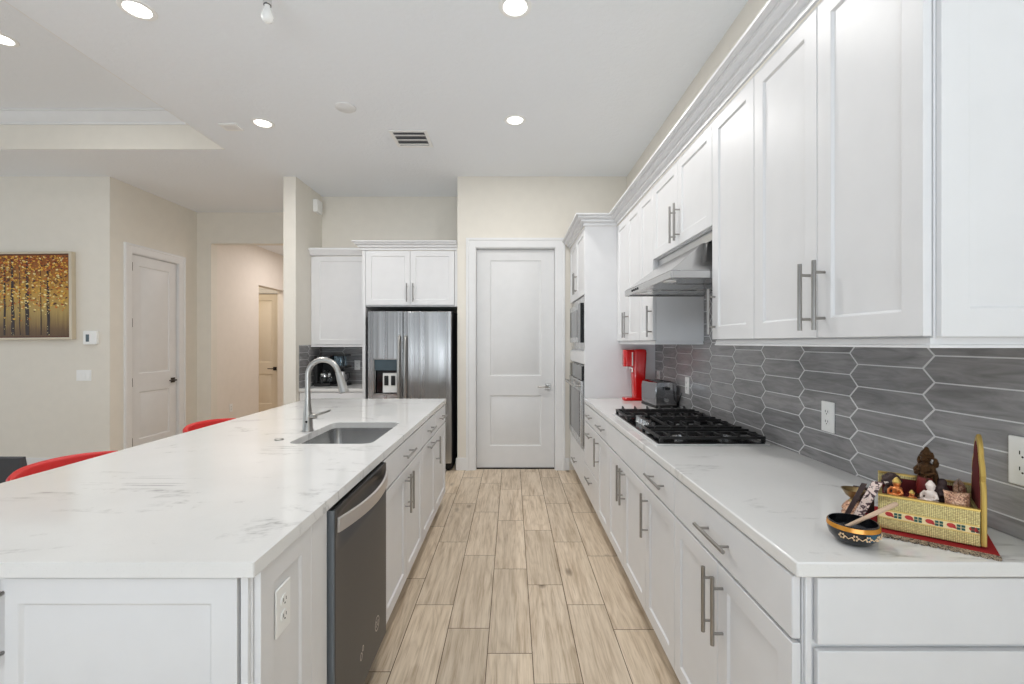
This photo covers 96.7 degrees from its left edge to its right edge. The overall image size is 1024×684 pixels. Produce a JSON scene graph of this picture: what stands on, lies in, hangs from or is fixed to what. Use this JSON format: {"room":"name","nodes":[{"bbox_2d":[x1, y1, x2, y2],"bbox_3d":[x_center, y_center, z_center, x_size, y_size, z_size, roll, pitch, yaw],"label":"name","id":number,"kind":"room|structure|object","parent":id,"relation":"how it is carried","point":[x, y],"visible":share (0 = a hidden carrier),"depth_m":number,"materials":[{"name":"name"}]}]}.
{"room":"kitchen","nodes":[
{"label":"kitchen","id":0,"kind":"room"},
{"bbox_2d":[0,177,120,457],"bbox_3d":[-6.610,-0.212,5.070,4.380,3.225,0.140,0,0,0],"label":"wall","id":1,"kind":"structure","parent":0,"point":[45,412],"depth_m":5.00,"materials":[{"name":"beige paint"}]},
{"bbox_2d":[0,251,75,339],"bbox_3d":[-5.454,-0.509,4.973,1.347,0.981,0.050,-1,0,0],"label":"painting","id":2,"kind":"object","parent":1,"relation":"attached to","point":[38,289],"visible":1,"depth_m":4.96,"materials":[{"name":"brown paint"}]},
{"bbox_2d":[26,458,52,464],"bbox_3d":[-6.602,1.333,4.992,4.396,0.135,0.016,0,0,0],"label":"baseboard","id":3,"kind":"structure","parent":1,"relation":"attached to","point":[29,460],"depth_m":4.98,"materials":[{"name":"white paint"}]},
{"bbox_2d":[76,370,91,380],"bbox_3d":[-4.700,0.360,4.994,0.164,0.120,0.010,0,0,0],"label":"light switch","id":4,"kind":"object","parent":1,"relation":"attached to","point":[81,375],"visible":1,"depth_m":4.99,"materials":[{"name":"white plastic"}]},
{"bbox_2d":[83,331,98,343],"bbox_3d":[-4.615,-0.055,4.986,0.150,0.150,0.026,0,0,0],"label":"thermostat","id":5,"kind":"object","parent":1,"relation":"attached to","point":[89,337],"visible":1,"depth_m":4.97,"materials":[{"name":"white plastic"}]},
{"bbox_2d":[0,0,224,149],"bbox_3d":[-5.755,-1.992,0.550,6.090,0.335,7.500,0,0,0],"label":"wall","id":6,"kind":"structure","parent":0,"point":[12,137],"depth_m":4.30,"materials":[{"name":"beige paint"}]},
{"bbox_2d":[0,109,187,124],"bbox_3d":[-5.757,-2.107,0.548,6.086,0.105,7.496,0,0,0],"label":"crown molding","id":7,"kind":"structure","parent":6,"relation":"attached to","point":[7,116],"depth_m":4.25,"materials":[{"name":"white paint"}]},
{"bbox_2d":[121,181,196,449],"bbox_3d":[-4.490,-0.212,5.825,0.140,3.225,1.370,0,0,0],"label":"wall","id":8,"kind":"structure","parent":0,"point":[148,220],"depth_m":5.77,"materials":[{"name":"beige paint"}]},
{"bbox_2d":[124,242,185,448],"bbox_3d":[-4.462,0.126,5.655,0.177,2.548,0.956,0,0,0],"label":"door","id":9,"kind":"structure","parent":8,"relation":"in","point":[154,280],"depth_m":5.62,"materials":[{"name":"white paint"}]},
{"bbox_2d":[197,212,282,421],"bbox_3d":[-3.466,-0.212,6.445,1.908,3.225,0.130,0,0,0],"label":"wall","id":10,"kind":"structure","parent":0,"point":[214,229],"depth_m":6.38,"materials":[{"name":"beige paint"}]},
{"bbox_2d":[217,245,282,418],"bbox_3d":[-4.290,-0.100,7.955,0.140,3.000,2.890,0,0,0],"label":"wall","id":11,"kind":"structure","parent":0,"point":[241,269],"depth_m":7.10,"materials":[{"name":"paint"}]},
{"bbox_2d":[256,245,282,255],"bbox_3d":[-4.300,-1.635,8.005,3.800,0.070,2.990,0,0,0],"label":"ceiling","id":12,"kind":"structure","parent":0,"point":[278,249],"depth_m":7.74,"materials":[{"name":"white"}]},
{"bbox_2d":[283,177,321,404],"bbox_3d":[-2.444,-0.212,5.755,0.136,3.225,1.510,0,0,0],"label":"wall","id":13,"kind":"structure","parent":0,"point":[302,227],"depth_m":5.00,"materials":[{"name":"beige paint"}]},
{"bbox_2d":[299,345,321,388],"bbox_3d":[-2.371,0.270,5.375,0.006,0.484,0.610,0,0,0],"label":"backsplash","id":14,"kind":"structure","parent":13,"relation":"attached to","point":[307,353],"depth_m":5.22,"materials":[{"name":"grey tile"}]},
{"bbox_2d":[313,199,321,214],"bbox_3d":[-2.347,-1.640,5.500,0.057,0.150,0.150,0,0,0],"label":"door chime","id":15,"kind":"object","parent":13,"relation":"attached to","point":[317,205],"visible":1,"depth_m":5.43,"materials":[{"name":"white plastic"}]},
{"bbox_2d":[0,0,747,211],"bbox_3d":[-3.650,-2.069,3.200,10.300,0.512,12.800,0,0,0],"label":"ceiling","id":16,"kind":"structure","parent":0,"point":[593,83],"depth_m":3.31,"materials":[{"name":"white"}]},
{"bbox_2d":[0,33,19,46],"bbox_3d":[-3.630,-2.157,3.235,0.180,0.006,0.180,0,0,0],"label":"recessed light","id":17,"kind":"object","parent":16,"relation":"in","point":[5,40],"visible":1,"depth_m":3.26,"materials":[{"name":"white plastic"}]},
{"bbox_2d":[0,35,14,44],"bbox_3d":[-3.630,-2.158,3.235,0.126,0.003,0.126,0,0,0],"label":"diffuser","id":18,"kind":"object","parent":17,"relation":"attached to","point":[4,39],"depth_m":3.25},
{"bbox_2d":[116,0,157,20],"bbox_3d":[-2.050,-1.822,2.490,0.180,0.006,0.180,0,0,0],"label":"recessed light","id":19,"kind":"object","parent":16,"relation":"in","point":[137,9],"visible":1,"depth_m":2.49,"materials":[{"name":"white plastic"}]},
{"bbox_2d":[122,1,151,17],"bbox_3d":[-2.050,-1.823,2.490,0.126,0.003,0.126,0,0,0],"label":"diffuser","id":20,"kind":"object","parent":19,"relation":"attached to","point":[136,9],"depth_m":2.49,"materials":[{"name":"plastic"}]},
{"bbox_2d":[218,123,243,130],"bbox_3d":[-2.370,-1.818,3.840,0.150,0.014,0.120,0,0,0],"label":"ceiling sensor","id":21,"kind":"object","parent":16,"relation":"attached to","point":[227,126],"visible":1,"depth_m":3.83,"materials":[{"name":"white plastic"}]},
{"bbox_2d":[250,118,274,127],"bbox_3d":[-2.070,-1.822,3.780,0.180,0.006,0.180,0,0,0],"label":"recessed light","id":22,"kind":"object","parent":16,"relation":"in","point":[260,122],"visible":1,"depth_m":3.78,"materials":[{"name":"white plastic"}]},
{"bbox_2d":[254,120,270,126],"bbox_3d":[-2.070,-1.823,3.780,0.126,0.003,0.126,0,0,0],"label":"diffuser","id":23,"kind":"object","parent":22,"relation":"attached to","point":[260,123],"depth_m":3.78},
{"bbox_2d":[261,0,273,23],"bbox_3d":[-1.258,-1.735,2.340,0.120,0.180,0.120,0,0,0],"label":"bulb","id":24,"kind":"object","parent":16,"relation":"attached to","point":[267,16],"visible":1,"depth_m":2.33,"materials":[{"name":"white glass"}]},
{"bbox_2d":[263,0,271,5],"bbox_3d":[-1.258,-1.756,2.340,0.041,0.037,0.041,0,0,9],"label":"socket","id":25,"kind":"object","parent":24,"relation":"attached to","point":[265,2],"depth_m":2.33,"materials":[{"name":"plastic"}]},
{"bbox_2d":[388,130,432,146],"bbox_3d":[-0.897,-1.814,4.070,0.330,0.021,0.334,0,0,0],"label":"ceiling vent","id":26,"kind":"object","parent":16,"relation":"in","point":[402,138],"visible":1,"depth_m":4.04,"materials":[{"name":"white plastic"}]},
{"bbox_2d":[504,115,525,125],"bbox_3d":[0.025,-1.822,3.730,0.180,0.006,0.180,0,0,0],"label":"recessed light","id":27,"kind":"object","parent":16,"relation":"in","point":[514,120],"visible":1,"depth_m":3.73,"materials":[{"name":"white plastic"}]},
{"bbox_2d":[507,117,522,123],"bbox_3d":[0.025,-1.823,3.730,0.126,0.003,0.126,0,0,0],"label":"diffuser","id":28,"kind":"object","parent":27,"relation":"attached to","point":[510,120],"depth_m":3.73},
{"bbox_2d":[499,0,531,18],"bbox_3d":[0.017,-1.822,2.470,0.180,0.006,0.180,0,0,0],"label":"recessed light","id":29,"kind":"object","parent":16,"relation":"in","point":[514,9],"visible":1,"depth_m":2.48,"materials":[{"name":"white plastic"}]},
{"bbox_2d":[504,0,526,14],"bbox_3d":[0.017,-1.823,2.470,0.126,0.003,0.126,0,0,0],"label":"diffuser","id":30,"kind":"object","parent":29,"relation":"attached to","point":[511,7],"depth_m":2.47,"materials":[{"name":"plastic"}]},
{"bbox_2d":[322,197,456,313],"bbox_3d":[-1.418,-0.212,5.760,1.916,3.225,0.140,0,0,0],"label":"wall","id":31,"kind":"structure","parent":0,"point":[344,219],"depth_m":5.69,"materials":[{"name":"beige paint"}]},
{"bbox_2d":[311,256,361,346],"bbox_3d":[-2.017,-0.485,5.525,0.710,1.070,0.324,0,0,0],"label":"upper cabinet","id":32,"kind":"object","parent":31,"relation":"attached to","point":[336,281],"visible":0.63,"depth_m":5.37,"materials":[{"name":"white paint"}]},
{"bbox_2d":[308,248,361,255],"bbox_3d":[-2.059,-1.064,5.330,0.623,0.084,0.060,0,0,0],"label":"crown molding","id":33,"kind":"structure","parent":32,"relation":"attached to","point":[313,251],"depth_m":5.32,"materials":[{"name":"white paint"}]},
{"bbox_2d":[322,347,361,383],"bbox_3d":[-2.018,0.270,5.685,0.715,0.484,0.006,0,0,0],"label":"backsplash","id":34,"kind":"structure","parent":31,"relation":"attached to","point":[356,352],"depth_m":5.68,"materials":[{"name":"grey tile"}]},
{"bbox_2d":[354,360,359,369],"bbox_3d":[-1.930,0.280,5.676,0.072,0.120,0.009,0,0,0],"label":"wall outlet","id":35,"kind":"object","parent":34,"relation":"attached to","point":[356,362],"visible":1,"depth_m":5.67,"materials":[{"name":"white plastic"}]},
{"bbox_2d":[364,461,679,683],"bbox_3d":[-3.670,1.425,3.093,10.260,0.050,14.068,0,0,0],"label":"floor","id":36,"kind":"structure","parent":0,"point":[516,576],"depth_m":2.50,"materials":[{"name":"brown wood"}]},
{"bbox_2d":[0,456,26,482],"bbox_3d":[-3.190,1.044,2.972,0.520,0.712,0.536,0,0,0],"label":"dining chair","id":37,"kind":"object","parent":36,"relation":"on","point":[8,464],"visible":0.05,"depth_m":2.72,"materials":[{"name":"grey fabric"}]},
{"bbox_2d":[6,451,115,481],"bbox_3d":[-1.824,0.960,1.995,0.488,0.883,0.480,0,0,0],"label":"bar stool","id":38,"kind":"object","parent":36,"relation":"on","point":[49,464],"visible":0.15,"depth_m":2.01,"materials":[{"name":"plastic"}]},
{"bbox_2d":[0,512,326,683],"bbox_3d":[-0.998,0.960,1.207,0.844,0.880,0.418,0,0,0],"label":"base cabinet","id":39,"kind":"object","parent":36,"relation":"on","point":[53,630],"visible":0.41,"depth_m":1.03,"materials":[{"name":"white paint"}]},
{"bbox_2d":[275,577,289,639],"bbox_3d":[-0.578,0.669,1.150,0.009,0.120,0.072,0,0,0],"label":"wall outlet","id":40,"kind":"object","parent":39,"relation":"attached to","point":[282,594],"visible":1,"depth_m":1.14,"materials":[{"name":"white plastic"}]},
{"bbox_2d":[281,593,287,605],"bbox_3d":[-0.576,0.649,1.150,0.003,0.029,0.033,0,0,0],"label":"socket","id":41,"kind":"object","parent":40,"relation":"attached to","point":[284,596],"depth_m":1.15,"materials":[{"name":"white plastic"}]},
{"bbox_2d":[281,608,287,621],"bbox_3d":[-0.576,0.689,1.150,0.003,0.029,0.033,0,0,0],"label":"socket","id":42,"kind":"object","parent":40,"relation":"attached to","point":[284,611],"depth_m":1.15,"materials":[{"name":"white plastic"}]},
{"bbox_2d":[183,418,235,432],"bbox_3d":[-1.824,0.960,2.955,0.488,0.883,0.480,0,0,0],"label":"bar stool","id":43,"kind":"object","parent":36,"relation":"on","point":[197,425],"visible":0.19,"depth_m":2.99,"materials":[{"name":"plastic"}]},
{"bbox_2d":[300,392,361,400],"bbox_3d":[-2.017,0.974,5.364,0.710,0.853,0.648,0,0,0],"label":"base cabinet","id":44,"kind":"object","parent":36,"relation":"on","point":[314,395],"visible":0.09,"depth_m":5.08,"materials":[{"name":"white paint"}]},
{"bbox_2d":[299,384,361,391],"bbox_3d":[-2.016,0.530,5.377,0.718,0.034,0.624,0,0,0],"label":"countertop","id":45,"kind":"structure","parent":44,"relation":"on","point":[353,387],"depth_m":5.09,"materials":[{"name":"white stone"}]},
{"bbox_2d":[314,355,335,385],"bbox_3d":[-2.225,0.333,5.432,0.190,0.360,0.256,0,0,0],"label":"coffee maker","id":46,"kind":"object","parent":45,"relation":"on","point":[324,375],"visible":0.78,"depth_m":5.36,"materials":[{"name":"black plastic"}]},
{"bbox_2d":[331,354,350,385],"bbox_3d":[-2.019,0.327,5.450,0.212,0.372,0.220,0,0,0],"label":"blender","id":47,"kind":"object","parent":45,"relation":"on","point":[340,359],"visible":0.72,"depth_m":5.38,"materials":[{"name":"glass"}]},
{"bbox_2d":[331,365,350,367],"bbox_3d":[-2.042,0.290,5.455,0.165,0.024,0.210,0,0,0],"label":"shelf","id":48,"kind":"object","parent":47,"relation":"attached to","point":[340,366],"depth_m":5.38,"materials":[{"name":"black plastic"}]},
{"bbox_2d":[327,462,387,683],"bbox_3d":[-0.832,0.963,1.723,0.646,0.874,0.598,0,0,0],"label":"dishwasher","id":49,"kind":"object","parent":36,"relation":"on","point":[356,524],"visible":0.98,"depth_m":1.65,"materials":[{"name":"grey metal"}]},
{"bbox_2d":[382,426,421,623],"bbox_3d":[-0.865,0.960,2.470,0.661,0.880,0.872,0,0,0],"label":"base cabinet","id":50,"kind":"object","parent":36,"relation":"on","point":[404,464],"visible":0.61,"depth_m":2.38,"materials":[{"name":"white paint"}]},
{"bbox_2d":[362,250,456,398],"bbox_3d":[-1.128,0.190,5.339,1.054,2.420,0.698,0,0,0],"label":"tall cabinet","id":51,"kind":"object","parent":36,"relation":"on","point":[391,280],"visible":0.8,"depth_m":5.04,"materials":[{"name":"white paint"}]},
{"bbox_2d":[351,240,456,250],"bbox_3d":[-1.175,-1.067,5.106,1.141,0.090,0.328,0,0,0],"label":"crown molding","id":52,"kind":"structure","parent":51,"relation":"attached to","point":[367,245],"depth_m":4.98,"materials":[{"name":"white paint"}]},
{"bbox_2d":[368,311,456,469],"bbox_3d":[-1.107,0.527,5.241,0.905,1.745,0.767,0,0,0],"label":"refrigerator","id":53,"kind":"object","parent":36,"relation":"on","point":[412,354],"visible":0.69,"depth_m":4.93,"materials":[{"name":"silver metal"}]},
{"bbox_2d":[421,414,436,542],"bbox_3d":[-0.865,0.960,3.152,0.661,0.880,0.490,0,0,0],"label":"base cabinet","id":54,"kind":"object","parent":36,"relation":"on","point":[428,427],"visible":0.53,"depth_m":3.13,"materials":[{"name":"white paint"}]},
{"bbox_2d":[434,404,446,513],"bbox_3d":[-0.865,0.960,3.659,0.661,0.880,0.521,0,0,0],"label":"base cabinet","id":55,"kind":"object","parent":36,"relation":"on","point":[440,415],"visible":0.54,"depth_m":3.65,"materials":[{"name":"white paint"}]},
{"bbox_2d":[0,399,445,577],"bbox_3d":[-1.169,0.503,2.475,1.198,0.034,2.940,0,0,0],"label":"countertop","id":56,"kind":"structure","parent":55,"relation":"on","point":[225,499],"depth_m":1.45,"materials":[{"name":"white stone"}]},
{"bbox_2d":[302,357,348,431],"bbox_3d":[-1.024,0.283,2.497,0.257,0.405,0.068,0,0,0],"label":"kitchen faucet","id":57,"kind":"object","parent":56,"relation":"on","point":[308,416],"visible":1,"depth_m":2.49,"materials":[{"name":"silver metal"}]},
{"bbox_2d":[301,428,391,443],"bbox_3d":[-0.881,0.626,2.480,0.451,0.209,0.634,0,0,0],"label":"sink","id":58,"kind":"object","parent":56,"relation":"in","point":[336,435],"visible":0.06,"depth_m":2.77,"materials":[{"name":"silver metal"}]},
{"bbox_2d":[584,403,597,514],"bbox_3d":[0.927,0.960,3.679,0.660,0.880,0.597,0,0,0],"label":"base cabinet","id":59,"kind":"object","parent":36,"relation":"on","point":[591,416],"visible":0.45,"depth_m":3.63,"materials":[{"name":"white paint"}]},
{"bbox_2d":[593,414,608,535],"bbox_3d":[0.927,0.960,3.196,0.660,0.880,0.369,0,0,0],"label":"base cabinet","id":60,"kind":"object","parent":36,"relation":"on","point":[602,427],"visible":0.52,"depth_m":3.20,"materials":[{"name":"white paint"}]},
{"bbox_2d":[570,226,654,489],"bbox_3d":[0.927,0.190,4.472,0.660,2.421,0.980,0,0,0],"label":"oven tower","id":61,"kind":"object","parent":36,"relation":"on","point":[593,256],"visible":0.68,"depth_m":3.98,"materials":[{"name":"white paint"}]},
{"bbox_2d":[565,362,583,447],"bbox_3d":[0.857,0.578,4.477,0.601,0.745,0.840,0,0,0],"label":"wall oven","id":62,"kind":"object","parent":61,"relation":"on","point":[576,379],"visible":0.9,"depth_m":4.31,"materials":[{"name":"silver metal"}]},
{"bbox_2d":[570,297,583,349],"bbox_3d":[0.861,-0.175,4.477,0.492,0.480,0.840,0,0,0],"label":"microwave","id":63,"kind":"object","parent":61,"relation":"in","point":[577,310],"visible":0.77,"depth_m":4.33,"materials":[{"name":"silver plastic"}]},
{"bbox_2d":[608,423,646,611],"bbox_3d":[0.927,0.960,2.588,0.660,0.880,0.843,0,0,0],"label":"base cabinet","id":64,"kind":"object","parent":36,"relation":"on","point":[626,460],"visible":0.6,"depth_m":2.51,"materials":[{"name":"white paint"}]},
{"bbox_2d":[640,454,676,670],"bbox_3d":[0.927,0.960,1.974,0.660,0.880,0.385,0,0,0],"label":"base cabinet","id":65,"kind":"object","parent":36,"relation":"on","point":[660,488],"visible":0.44,"depth_m":1.95,"materials":[{"name":"white paint"}]},
{"bbox_2d":[675,478,1023,683],"bbox_3d":[0.927,0.960,1.397,0.660,0.880,0.767,0,0,0],"label":"base cabinet","id":66,"kind":"object","parent":36,"relation":"on","point":[742,617],"visible":0.79,"depth_m":1.02,"materials":[{"name":"white paint"}]},
{"bbox_2d":[584,398,1023,576],"bbox_3d":[0.945,0.503,2.491,0.630,0.034,2.973,0,0,0],"label":"countertop","id":67,"kind":"structure","parent":66,"relation":"on","point":[782,499],"depth_m":1.35,"materials":[{"name":"white stone"}]},
{"bbox_2d":[622,349,646,400],"bbox_3d":[1.032,0.270,3.843,0.193,0.430,0.114,0,0,0],"label":"coffee maker","id":68,"kind":"object","parent":67,"relation":"on","point":[635,359],"visible":0.89,"depth_m":3.79,"materials":[{"name":"red plastic"}]},
{"bbox_2d":[641,379,681,407],"bbox_3d":[1.139,0.387,3.481,0.186,0.196,0.367,0,0,-6],"label":"toaster","id":69,"kind":"object","parent":67,"relation":"on","point":[655,392],"visible":1,"depth_m":3.37,"materials":[{"name":"metal"}]},
{"bbox_2d":[613,406,769,445],"bbox_3d":[0.945,0.456,2.600,0.536,0.060,0.930,0,0,0],"label":"gas cooktop","id":70,"kind":"object","parent":67,"relation":"in","point":[661,427],"visible":1,"depth_m":2.36,"materials":[{"name":"metal"}]},
{"bbox_2d":[826,513,882,545],"bbox_3d":[0.832,0.460,1.109,0.109,0.051,0.111,0,0,0],"label":"bowl","id":71,"kind":"object","parent":67,"relation":"on","point":[868,532],"visible":0.98,"depth_m":1.08,"materials":[{"name":"black paint"}]},
{"bbox_2d":[846,502,897,526],"bbox_3d":[0.876,0.428,1.120,0.183,0.058,0.012,0,0,-13],"label":"mallet","id":72,"kind":"object","parent":71,"relation":"in","point":[894,504],"visible":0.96,"depth_m":1.12,"materials":[{"name":"beige wood"}]},
{"bbox_2d":[845,483,866,513],"bbox_3d":[0.907,0.425,1.208,0.057,0.112,0.006,0,0,38],"label":"plaque","id":73,"kind":"object","parent":67,"relation":"on","point":[862,486],"visible":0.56,"depth_m":1.20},
{"bbox_2d":[865,506,1001,560],"bbox_3d":[1.059,0.484,1.192,0.276,0.004,0.257,0,0,39],"label":"mat","id":74,"kind":"object","parent":67,"relation":"on","point":[988,552],"visible":0.38,"depth_m":1.09,"materials":[{"name":"red fabric"}]},
{"bbox_2d":[841,500,864,515],"bbox_3d":[0.953,0.462,1.271,0.056,0.038,0.055,0,0,0],"label":"stand","id":75,"kind":"object","parent":74,"relation":"on","point":[846,503],"visible":0.3,"depth_m":1.27,"materials":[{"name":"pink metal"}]},
{"bbox_2d":[841,486,865,502],"bbox_3d":[0.953,0.426,1.271,0.058,0.034,0.057,0,0,0],"label":"brass cup","id":76,"kind":"object","parent":75,"relation":"on","point":[850,491],"visible":0.67,"depth_m":1.27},
{"bbox_2d":[853,485,873,512],"bbox_3d":[1.000,0.447,1.295,0.048,0.070,0.010,0,0,39],"label":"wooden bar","id":77,"kind":"object","parent":74,"relation":"on","point":[871,507],"visible":0.24,"depth_m":1.28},
{"bbox_2d":[854,481,882,516],"bbox_3d":[0.926,0.420,1.192,0.071,0.122,0.006,0,0,39],"label":"board","id":78,"kind":"object","parent":74,"relation":"on","point":[874,487],"visible":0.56,"depth_m":1.19,"materials":[{"name":"white"}]},
{"bbox_2d":[877,434,986,546],"bbox_3d":[1.077,0.354,1.181,0.200,0.258,0.152,0,0,39],"label":"decorative box","id":79,"kind":"object","parent":74,"relation":"on","point":[944,521],"visible":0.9,"depth_m":1.12,"materials":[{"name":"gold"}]},
{"bbox_2d":[881,472,902,493],"bbox_3d":[1.042,0.386,1.250,0.046,0.058,0.046,0,0,-11],"label":"bust","id":80,"kind":"object","parent":79,"relation":"on","point":[887,479],"visible":0.64,"depth_m":1.24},
{"bbox_2d":[887,477,903,495],"bbox_3d":[1.013,0.385,1.202,0.036,0.059,0.048,0,0,-11],"label":"figurine","id":81,"kind":"object","parent":79,"relation":"on","point":[896,489],"visible":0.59,"depth_m":1.20,"materials":[{"name":"ceramic"}]},
{"bbox_2d":[908,490,917,498],"bbox_3d":[1.026,0.397,1.166,0.029,0.036,0.022,0,0,19],"label":"figurine","id":82,"kind":"object","parent":79,"relation":"on","point":[911,492],"visible":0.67,"depth_m":1.17,"materials":[{"name":"orange metal"}]},
{"bbox_2d":[913,447,938,497],"bbox_3d":[1.096,0.345,1.204,0.046,0.140,0.058,0,0,-11],"label":"statue","id":83,"kind":"object","parent":79,"relation":"on","point":[925,471],"visible":0.72,"depth_m":1.20,"materials":[{"name":"wood"}]},
{"bbox_2d":[918,480,938,501],"bbox_3d":[1.065,0.384,1.161,0.039,0.063,0.052,0,0,-11],"label":"figurine","id":84,"kind":"object","parent":79,"relation":"on","point":[930,494],"visible":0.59,"depth_m":1.16,"materials":[{"name":"ceramic"}]},
{"bbox_2d":[934,478,948,502],"bbox_3d":[1.108,0.383,1.172,0.032,0.065,0.040,0,0,-1],"label":"figurine","id":85,"kind":"object","parent":79,"relation":"on","point":[942,483],"visible":0.58,"depth_m":1.17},
{"bbox_2d":[943,490,970,506],"bbox_3d":[1.096,0.392,1.120,0.050,0.048,0.031,0,0,33],"label":"cushion","id":86,"kind":"object","parent":79,"relation":"on","point":[956,498],"visible":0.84,"depth_m":1.11,"materials":[{"name":"pink fabric"}]},
{"bbox_2d":[952,478,966,492],"bbox_3d":[1.141,0.385,1.159,0.028,0.064,0.064,0,0,45],"label":"cushion","id":87,"kind":"object","parent":79,"relation":"on","point":[960,487],"visible":0.5,"depth_m":1.15,"materials":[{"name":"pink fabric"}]},
{"bbox_2d":[457,177,626,469],"bbox_3d":[0.330,-0.212,5.345,1.860,3.225,0.690,0,0,0],"label":"wall","id":88,"kind":"structure","parent":0,"point":[487,207],"depth_m":5.00,"materials":[{"name":"beige paint"}]},
{"bbox_2d":[456,458,568,469],"bbox_3d":[0.007,1.333,4.992,1.245,0.135,0.016,0,0,0],"label":"baseboard","id":89,"kind":"structure","parent":88,"relation":"attached to","point":[460,462],"depth_m":4.98,"materials":[{"name":"white paint"}]},
{"bbox_2d":[466,238,564,470],"bbox_3d":[0.039,0.126,5.051,1.088,2.548,0.158,0,0,0],"label":"door","id":90,"kind":"structure","parent":88,"relation":"in","point":[515,287],"depth_m":5.05,"materials":[{"name":"white paint"}]},
{"bbox_2d":[477,467,554,468],"bbox_3d":[0.039,1.396,5.085,0.892,0.008,0.090,0,0,0],"label":"threshold","id":91,"kind":"object","parent":88,"relation":"attached to","point":[477,467],"depth_m":5.04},
{"bbox_2d":[627,0,821,214],"bbox_3d":[1.330,-0.212,0.970,0.140,3.225,8.340,0,0,0],"label":"wall","id":92,"kind":"structure","parent":0,"point":[752,8],"depth_m":2.92,"materials":[{"name":"beige paint"}]},
{"bbox_2d":[617,202,639,340],"bbox_3d":[1.070,-0.515,3.634,0.376,1.010,0.693,0,0,0],"label":"upper cabinet","id":93,"kind":"object","parent":92,"relation":"attached to","point":[628,230],"visible":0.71,"depth_m":3.59,"materials":[{"name":"white paint"}]},
{"bbox_2d":[640,188,703,340],"bbox_3d":[1.070,-0.515,3.128,0.376,1.010,0.315,0,0,0],"label":"upper cabinet","id":94,"kind":"object","parent":92,"relation":"attached to","point":[661,318],"visible":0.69,"depth_m":2.97,"materials":[{"name":"white paint"}]},
{"bbox_2d":[653,123,711,259],"bbox_3d":[1.070,-0.778,2.532,0.376,0.484,0.876,0,0,0],"label":"upper cabinet","id":95,"kind":"object","parent":92,"relation":"attached to","point":[682,198],"visible":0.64,"depth_m":2.43,"materials":[{"name":"white paint"}]},
{"bbox_2d":[625,230,711,296],"bbox_3d":[0.990,-0.417,2.532,0.520,0.236,0.863,0,0,0],"label":"range hood","id":96,"kind":"object","parent":95,"relation":"attached to","point":[686,271],"visible":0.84,"depth_m":2.36,"materials":[{"name":"silver metal"}]},
{"bbox_2d":[562,0,818,248],"bbox_3d":[0.857,-1.067,2.945,0.432,0.090,4.120,0,0,-5],"label":"crown molding","id":97,"kind":"structure","parent":92,"relation":"attached to","point":[776,19],"depth_m":1.96,"materials":[{"name":"white paint"}]},
{"bbox_2d":[707,76,759,339],"bbox_3d":[1.070,-0.515,1.912,0.376,1.010,0.362,0,0,0],"label":"upper cabinet","id":98,"kind":"object","parent":92,"relation":"attached to","point":[732,297],"visible":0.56,"depth_m":1.89,"materials":[{"name":"white paint"}]},
{"bbox_2d":[655,294,1023,540],"bbox_3d":[1.255,-0.022,2.479,0.006,1.015,2.998,0,0,0],"label":"backsplash","id":99,"kind":"structure","parent":92,"relation":"attached to","point":[891,404],"depth_m":1.57,"materials":[{"name":"grey tile"}]},
{"bbox_2d":[619,341,703,343],"bbox_3d":[1.091,0.001,3.474,0.318,0.022,1.010,0,0,0],"label":"rail","id":100,"kind":"object","parent":99,"relation":"attached to","point":[620,342],"visible":1,"depth_m":2.97,"materials":[{"name":"white paint"}]},
{"bbox_2d":[685,377,688,393],"bbox_3d":[1.246,0.305,3.240,0.009,0.120,0.072,0,0,0],"label":"wall outlet","id":101,"kind":"object","parent":99,"relation":"attached to","point":[686,378],"visible":1,"depth_m":3.23,"materials":[{"name":"white plastic"}]},
{"bbox_2d":[821,401,834,433],"bbox_3d":[1.246,0.293,1.797,0.009,0.120,0.072,0,0,0],"label":"wall outlet","id":102,"kind":"object","parent":99,"relation":"attached to","point":[827,408],"visible":1,"depth_m":1.79,"materials":[{"name":"white plastic"}]},
{"bbox_2d":[824,408,829,415],"bbox_3d":[1.244,0.274,1.797,0.003,0.029,0.033,0,0,0],"label":"socket","id":103,"kind":"object","parent":102,"relation":"attached to","point":[826,410],"depth_m":1.79,"materials":[{"name":"white plastic"}]},
{"bbox_2d":[715,338,1023,347],"bbox_3d":[1.091,0.001,1.553,0.318,0.022,1.078,0,0,0],"label":"rail","id":104,"kind":"object","parent":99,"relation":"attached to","point":[881,342],"visible":1,"depth_m":1.11,"materials":[{"name":"white paint"}]},
{"bbox_2d":[1008,435,1023,485],"bbox_3d":[1.246,0.291,1.084,0.009,0.120,0.118,0,0,0],"label":"wall outlet","id":105,"kind":"object","parent":99,"relation":"attached to","point":[1015,443],"visible":1,"depth_m":1.12,"materials":[{"name":"white plastic"}]},
{"bbox_2d":[1015,448,1023,459],"bbox_3d":[1.244,0.272,1.107,0.003,0.029,0.033,0,0,0],"label":"socket","id":106,"kind":"object","parent":105,"relation":"attached to","point":[1019,452],"depth_m":1.11,"materials":[{"name":"white plastic"}]},
{"bbox_2d":[1015,464,1023,475],"bbox_3d":[1.244,0.310,1.107,0.003,0.029,0.033,0,0,0],"label":"socket","id":107,"kind":"object","parent":105,"relation":"attached to","point":[1019,468],"depth_m":1.11,"materials":[{"name":"white plastic"}]},
{"bbox_2d":[754,0,1023,339],"bbox_3d":[1.070,-0.515,1.366,0.376,1.010,0.728,0,0,0],"label":"upper cabinet","id":108,"kind":"object","parent":92,"relation":"attached to","point":[889,134],"visible":0.98,"depth_m":1.12,"materials":[{"name":"white paint"}]},
{"bbox_3d":[-5.210,-0.100,7.570,1.980,3.000,2.120,0,0,0],"label":"wall","id":109,"kind":"structure","parent":0,"visible":0},
{"bbox_2d":[259,288,277,411],"bbox_3d":[-4.777,0.186,8.572,1.021,2.428,0.175,0,0,0],"label":"door","id":110,"kind":"structure","parent":109,"relation":"in","point":[268,298],"depth_m":8.55,"materials":[{"name":"white paint"}]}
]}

